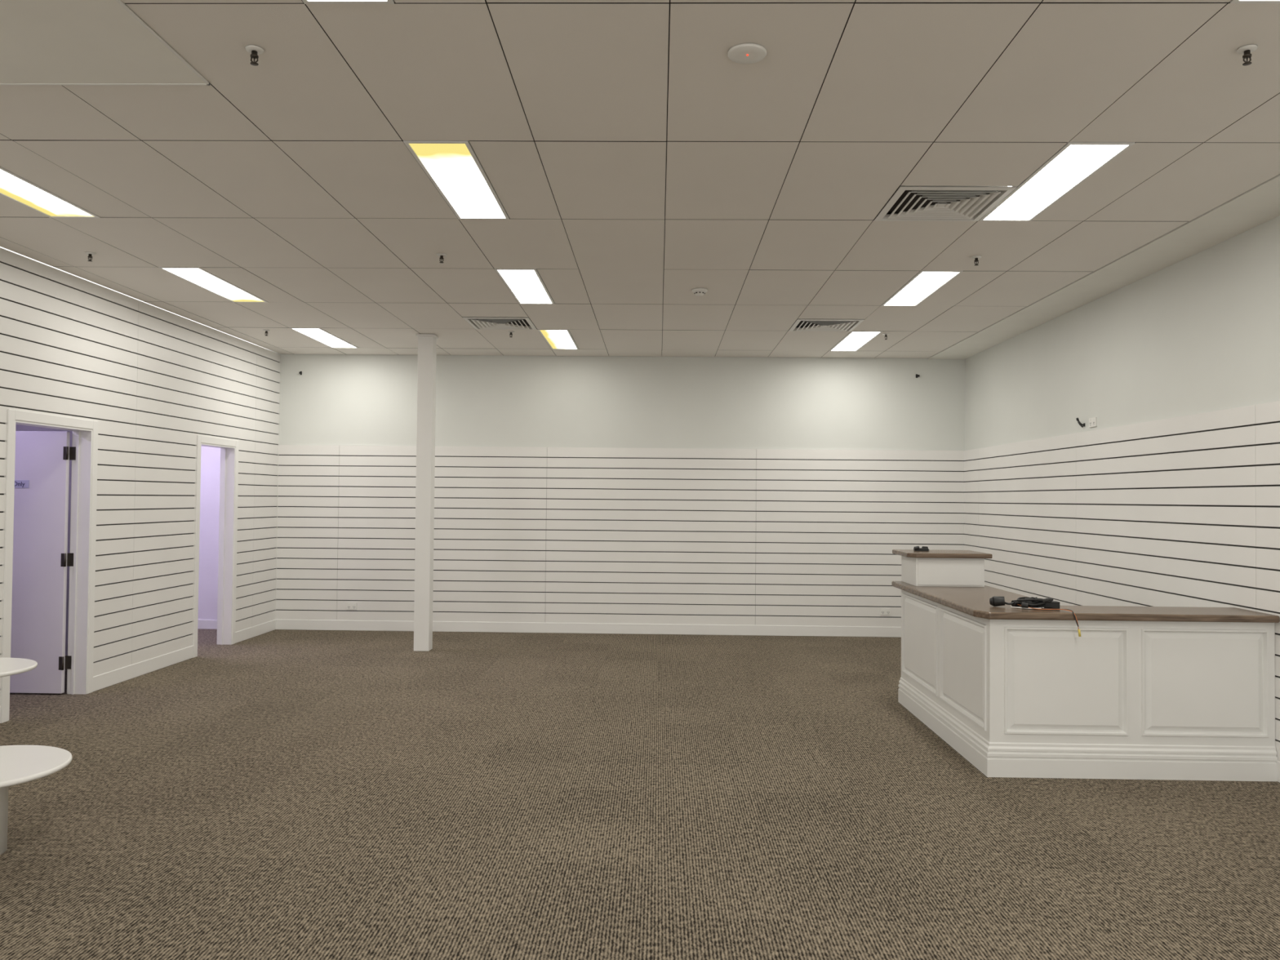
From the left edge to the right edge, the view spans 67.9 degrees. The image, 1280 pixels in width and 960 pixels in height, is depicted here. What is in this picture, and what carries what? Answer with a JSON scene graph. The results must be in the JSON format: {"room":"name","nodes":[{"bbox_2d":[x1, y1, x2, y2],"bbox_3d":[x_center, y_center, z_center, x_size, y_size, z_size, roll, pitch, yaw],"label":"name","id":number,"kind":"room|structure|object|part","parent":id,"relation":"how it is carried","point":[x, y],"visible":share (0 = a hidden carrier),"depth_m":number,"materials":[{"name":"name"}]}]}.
{"room":"empty retail store","nodes":[
{"label":"empty retail store","id":0,"kind":"room"},
{"bbox_2d":[15,424,72,655],"bbox_3d":[-5.430,0.338,8.353,2.220,2.600,0.100,1,-1,1],"label":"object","id":1,"kind":"structure","parent":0,"point":[18,427],"depth_m":8.30,"materials":[{"name":"white wood"}]},
{"bbox_2d":[0,247,280,706],"bbox_3d":[-4.269,-0.062,4.006,0.015,3.021,13.700,1,-1,1],"label":"left slatwall","id":2,"kind":"structure","parent":0,"point":[153,380],"depth_m":8.00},
{"bbox_2d":[198,445,220,620],"bbox_3d":[-5.380,0.388,10.862,2.220,2.600,0.020,1,-1,1],"label":"wall","id":3,"kind":"structure","parent":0,"point":[210,456],"depth_m":10.84,"materials":[{"name":"paint"}]},
{"bbox_2d":[197,619,217,629],"bbox_3d":[-5.403,1.638,10.820,2.200,0.100,0.015,1,-1,1],"label":"baseboard","id":4,"kind":"structure","parent":3,"relation":"attached to","point":[202,624],"depth_m":10.80,"materials":[{"name":"wood"}]},
{"bbox_2d":[257,345,964,626],"bbox_3d":[-1.416,0.106,10.852,10.143,3.240,0.135,1,-1,1],"label":"wall","id":5,"kind":"structure","parent":0,"point":[731,491],"depth_m":10.77,"materials":[{"name":"paint"}]},
{"bbox_2d":[346,603,356,609],"bbox_3d":[-3.271,1.432,10.787,0.116,0.072,0.013,1,-1,1],"label":"power outlet","id":6,"kind":"object","parent":5,"relation":"attached to","point":[348,606],"visible":1,"depth_m":10.79,"materials":[{"name":"white plastic"}]},
{"bbox_2d":[275,619,901,637],"bbox_3d":[-0.252,1.677,10.735,7.783,0.115,0.022,1,-1,1],"label":"baseboard","id":7,"kind":"structure","parent":5,"relation":"attached to","point":[294,624],"depth_m":10.73,"materials":[{"name":"white wood"}]},
{"bbox_2d":[880,608,890,614],"bbox_3d":[2.754,1.477,10.668,0.116,0.072,0.013,1,-1,1],"label":"power outlet","id":8,"kind":"object","parent":5,"relation":"attached to","point":[882,611],"visible":1,"depth_m":10.66,"materials":[{"name":"white plastic"}]},
{"bbox_2d":[0,0,1279,359],"bbox_3d":[-0.426,-1.588,3.962,7.923,0.106,13.700,1,-1,1],"label":"ceiling","id":9,"kind":"structure","parent":0,"point":[633,164],"depth_m":4.47,"materials":[{"name":"tile"}]},
{"bbox_2d":[0,166,100,217],"bbox_3d":[-3.316,-1.577,4.968,0.296,0.063,1.194,1,-1,1],"label":"light","id":10,"kind":"object","parent":9,"relation":"in","point":[14,187],"depth_m":5.23,"materials":[{"name":"white plastic"}]},
{"bbox_2d":[84,251,95,261],"bbox_3d":[-3.691,-1.497,6.385,0.064,0.056,0.064,1,-1,1],"label":"sprinkler","id":11,"kind":"object","parent":9,"relation":"attached to","point":[90,254],"visible":1,"depth_m":6.38,"materials":[{"name":"black metal"}]},
{"bbox_2d":[0,0,210,85],"bbox_3d":[-3.035,-1.632,0.463,2.564,0.007,6.602,1,-1,1],"label":"trim","id":12,"kind":"structure","parent":9,"relation":"attached to","point":[119,2],"depth_m":3.73,"materials":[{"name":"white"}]},
{"bbox_2d":[158,266,268,302],"bbox_3d":[-3.269,-1.530,7.367,0.296,0.063,1.194,1,-1,1],"label":"light","id":13,"kind":"object","parent":9,"relation":"in","point":[197,276],"depth_m":7.29,"materials":[{"name":"white plastic"}]},
{"bbox_2d":[244,44,263,66],"bbox_3d":[-1.396,-1.533,3.444,0.064,0.056,0.064,1,-1,1],"label":"sprinkler","id":14,"kind":"object","parent":9,"relation":"attached to","point":[254,50],"visible":1,"depth_m":3.44,"materials":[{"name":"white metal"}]},
{"bbox_2d":[288,327,358,347],"bbox_3d":[-3.223,-1.482,9.766,0.296,0.063,1.194,1,-1,1],"label":"light","id":15,"kind":"object","parent":9,"relation":"in","point":[319,335],"depth_m":9.72,"materials":[{"name":"white plastic"}]},
{"bbox_2d":[302,0,394,4],"bbox_3d":[-0.964,-1.603,2.522,0.296,0.063,1.194,1,-1,1],"label":"light","id":16,"kind":"object","parent":9,"relation":"in","point":[306,2],"depth_m":3.10,"materials":[{"name":"white plastic"}]},
{"bbox_2d":[436,253,446,262],"bbox_3d":[-1.322,-1.475,6.338,0.064,0.056,0.064,1,-1,1],"label":"sprinkler","id":17,"kind":"object","parent":9,"relation":"attached to","point":[441,255],"visible":1,"depth_m":6.33,"materials":[{"name":"black metal"}]},
{"bbox_2d":[403,140,509,219],"bbox_3d":[-0.917,-1.555,4.921,0.296,0.063,1.194,1,-1,1],"label":"light","id":18,"kind":"object","parent":9,"relation":"in","point":[454,167],"depth_m":4.81,"materials":[{"name":"white plastic"}]},
{"bbox_2d":[462,316,537,329],"bbox_3d":[-1.291,-1.473,8.828,0.594,0.060,0.594,1,-1,1],"label":"ceiling vent","id":19,"kind":"object","parent":9,"relation":"in","point":[477,322],"visible":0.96,"depth_m":8.82,"materials":[{"name":"white metal"}]},
{"bbox_2d":[494,268,554,304],"bbox_3d":[-0.870,-1.508,7.320,0.296,0.063,1.194,1,-1,1],"label":"light","id":20,"kind":"object","parent":9,"relation":"in","point":[526,286],"depth_m":7.24,"materials":[{"name":"white plastic"}]},
{"bbox_2d":[537,328,578,349],"bbox_3d":[-0.823,-1.460,9.719,0.296,0.063,1.194,1,-1,1],"label":"light","id":21,"kind":"object","parent":9,"relation":"in","point":[556,339],"depth_m":9.68,"materials":[{"name":"white plastic"}]},
{"bbox_2d":[692,288,707,296],"bbox_3d":[0.460,-1.444,7.333,0.120,0.044,0.120,1,-1,1],"label":"smoke detector","id":22,"kind":"object","parent":9,"relation":"attached to","point":[698,291],"visible":1,"depth_m":7.30,"materials":[{"name":"white plastic"}]},
{"bbox_2d":[727,43,766,63],"bbox_3d":[0.387,-1.535,3.434,0.140,0.018,0.140,1,-1,1],"label":"smoke detector","id":23,"kind":"object","parent":9,"relation":"attached to","point":[744,53],"visible":1,"depth_m":3.42,"materials":[{"name":"white plastic"}]},
{"bbox_2d":[788,319,864,331],"bbox_3d":[1.709,-1.446,8.769,0.594,0.060,0.594,1,-1,1],"label":"ceiling vent","id":24,"kind":"object","parent":9,"relation":"in","point":[813,325],"visible":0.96,"depth_m":8.77,"materials":[{"name":"white metal"}]},
{"bbox_2d":[829,330,882,351],"bbox_3d":[2.176,-1.433,9.660,0.296,0.063,1.194,1,-1,1],"label":"light","id":25,"kind":"object","parent":9,"relation":"in","point":[854,340],"depth_m":9.61,"materials":[{"name":"white plastic"}]},
{"bbox_2d":[880,270,963,306],"bbox_3d":[2.129,-1.480,7.261,0.296,0.063,1.194,1,-1,1],"label":"light","id":26,"kind":"object","parent":9,"relation":"in","point":[925,283],"depth_m":7.20,"materials":[{"name":"white plastic"}]},
{"bbox_2d":[874,185,1017,221],"bbox_3d":[1.638,-1.518,5.170,0.594,0.060,0.594,1,-1,1],"label":"ceiling vent","id":27,"kind":"object","parent":9,"relation":"in","point":[911,203],"visible":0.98,"depth_m":5.16,"materials":[{"name":"white metal"}]},
{"bbox_2d":[971,255,981,265],"bbox_3d":[2.217,-1.443,6.268,0.064,0.056,0.064,1,-1,1],"label":"sprinkler","id":28,"kind":"object","parent":9,"relation":"attached to","point":[975,257],"visible":1,"depth_m":6.26,"materials":[{"name":"black metal"}]},
{"bbox_2d":[978,141,1134,221],"bbox_3d":[2.082,-1.528,4.862,0.296,0.063,1.194,1,-1,1],"label":"light","id":29,"kind":"object","parent":9,"relation":"in","point":[1075,162],"depth_m":4.75,"materials":[{"name":"white plastic"}]},
{"bbox_2d":[1236,44,1257,66],"bbox_3d":[2.151,-1.501,3.369,0.064,0.056,0.064,1,-1,1],"label":"sprinkler","id":30,"kind":"object","parent":9,"relation":"attached to","point":[1246,50],"visible":1,"depth_m":3.36,"materials":[{"name":"black metal"}]},
{"bbox_2d":[1230,0,1279,3],"bbox_3d":[2.035,-1.576,2.463,0.296,0.063,1.194,1,-1,1],"label":"light","id":31,"kind":"object","parent":9,"relation":"in","point":[1232,1],"depth_m":3.05,"materials":[{"name":"white plastic"}]},
{"bbox_2d":[0,628,1279,959],"bbox_3d":[-1.492,1.639,3.918,10.293,0.100,14.000,1,-1,1],"label":"floor","id":32,"kind":"structure","parent":0,"point":[277,794],"depth_m":4.51,"materials":[{"name":"carpet"}]},
{"bbox_2d":[0,657,37,677],"bbox_3d":[-3.759,1.319,5.289,0.680,0.550,0.680,1,-1,1],"label":"round pedestal table","id":33,"kind":"object","parent":32,"relation":"on","point":[8,666],"visible":1,"depth_m":5.37,"materials":[{"name":"white laminate"}]},
{"bbox_2d":[0,745,72,854],"bbox_3d":[-2.804,1.393,4.019,0.690,0.370,0.690,1,-1,1],"label":"round pedestal table","id":34,"kind":"object","parent":32,"relation":"on","point":[19,764],"visible":1,"depth_m":4.05,"materials":[{"name":"white laminate"}]},
{"bbox_2d":[413,336,436,651],"bbox_3d":[-2.144,0.122,9.493,0.152,3.139,0.150,1,-1,1],"label":"column","id":35,"kind":"structure","parent":32,"relation":"on","point":[427,345],"depth_m":9.42,"materials":[{"name":"white paint"}]},
{"bbox_2d":[416,333,438,338],"bbox_3d":[-2.130,-1.437,9.524,0.184,0.018,0.184,1,-1,1],"label":"top collar","id":36,"kind":"object","parent":35,"relation":"attached to","point":[417,335],"visible":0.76,"depth_m":9.43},
{"bbox_2d":[891,549,1279,781],"bbox_3d":[2.720,1.097,6.259,1.640,1.155,2.040,1,-1,1],"label":"counter","id":37,"kind":"object","parent":32,"relation":"on","point":[1176,693],"depth_m":5.29,"materials":[{"name":"paint"}]},
{"bbox_2d":[913,546,929,551],"bbox_3d":[2.101,0.511,7.102,0.125,0.039,0.090,1,-1,1],"label":"power adapter","id":38,"kind":"object","parent":37,"relation":"on","point":[916,548],"visible":1,"depth_m":7.07,"materials":[{"name":"plastic"}]},
{"bbox_2d":[989,595,1080,636],"bbox_3d":[2.303,0.771,5.479,0.509,0.190,0.245,0,-1,41],"label":"cable bundle","id":39,"kind":"object","parent":37,"relation":"on","point":[1024,602],"visible":1,"depth_m":5.46,"materials":[{"name":"black plastic"}]},
{"bbox_3d":[2.740,1.581,6.239,1.590,0.188,1.960,1,-1,1],"label":"moulding","id":40,"kind":"part","parent":37,"relation":"part of","materials":[{"name":"paint"}]},
{"bbox_2d":[964,215,1279,761],"bbox_3d":[3.572,0.015,3.851,0.135,3.240,13.700,1,-1,1],"label":"wall","id":41,"kind":"structure","parent":0,"point":[1180,511],"depth_m":6.73,"materials":[{"name":"white paint"}]},
{"bbox_2d":[1075,417,1084,427],"bbox_3d":[3.578,-0.465,7.718,0.034,0.082,0.072,1,-1,-30],"label":"cable","id":42,"kind":"object","parent":41,"relation":"attached to","point":[1080,424],"depth_m":7.71,"materials":[{"name":"black plastic"}]},
{"bbox_2d":[1088,417,1097,427],"bbox_3d":[3.589,-0.457,7.542,0.013,0.072,0.116,1,-1,1],"label":"power outlet","id":43,"kind":"object","parent":41,"relation":"attached to","point":[1092,421],"visible":1,"depth_m":7.53,"materials":[{"name":"white plastic"}]},
{"bbox_2d":[1275,760,1279,782],"bbox_3d":[3.494,1.576,3.811,0.022,0.115,13.678,1,-1,1],"label":"baseboard","id":44,"kind":"structure","parent":41,"relation":"attached to","point":[1277,762],"depth_m":5.23,"materials":[{"name":"white wood"}]},
{"bbox_3d":[-4.339,-0.007,4.007,0.125,3.140,13.700,1,-1,1],"label":"wall","id":45,"kind":"structure","parent":0,"visible":0},
{"bbox_2d":[9,431,70,693],"bbox_3d":[-4.787,0.619,7.233,0.850,1.983,0.038,1,-1,1],"label":"leaf","id":46,"kind":"object","parent":45,"relation":"attached to","point":[41,510],"visible":0.8,"depth_m":7.21,"materials":[{"name":"paint"}]},
{"bbox_2d":[14,480,29,488],"bbox_3d":[-4.764,0.030,7.223,0.250,0.060,0.004,1,-1,1],"label":"sign plate","id":47,"kind":"object","parent":46,"relation":"attached to","point":[26,482],"visible":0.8,"depth_m":7.22,"materials":[{"name":"plastic"}]},
{"bbox_2d":[0,408,98,723],"bbox_3d":[-4.284,0.578,6.820,0.164,2.082,1.014,1,-1,1],"label":"trim","id":48,"kind":"structure","parent":45,"relation":"attached to","point":[12,415],"depth_m":6.39,"materials":[{"name":"white wood"}]},
{"bbox_2d":[8,419,92,720],"bbox_3d":[-4.280,0.609,6.819,0.144,2.020,0.890,1,-1,1],"label":"door frame","id":49,"kind":"structure","parent":45,"relation":"attached to","point":[81,496],"depth_m":7.24,"materials":[{"name":"white wood"}]},
{"bbox_2d":[58,446,75,670],"bbox_3d":[-4.352,0.591,7.226,0.040,1.690,0.076,0,-1,36],"label":"hinges","id":50,"kind":"object","parent":45,"relation":"attached to","point":[72,449],"visible":1,"depth_m":7.22,"materials":[{"name":"metal"}]},
{"bbox_2d":[0,619,275,723],"bbox_3d":[-4.281,1.505,3.964,0.021,0.115,13.678,1,-1,1],"label":"baseboard","id":51,"kind":"structure","parent":45,"relation":"attached to","point":[102,681],"depth_m":8.23,"materials":[{"name":"white wood"}]},
{"bbox_2d":[191,435,239,657],"bbox_3d":[-4.231,0.659,9.348,0.144,2.020,0.750,1,-1,1],"label":"door frame","id":52,"kind":"structure","parent":45,"relation":"attached to","point":[227,455],"depth_m":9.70,"materials":[{"name":"white wood"}]}
]}

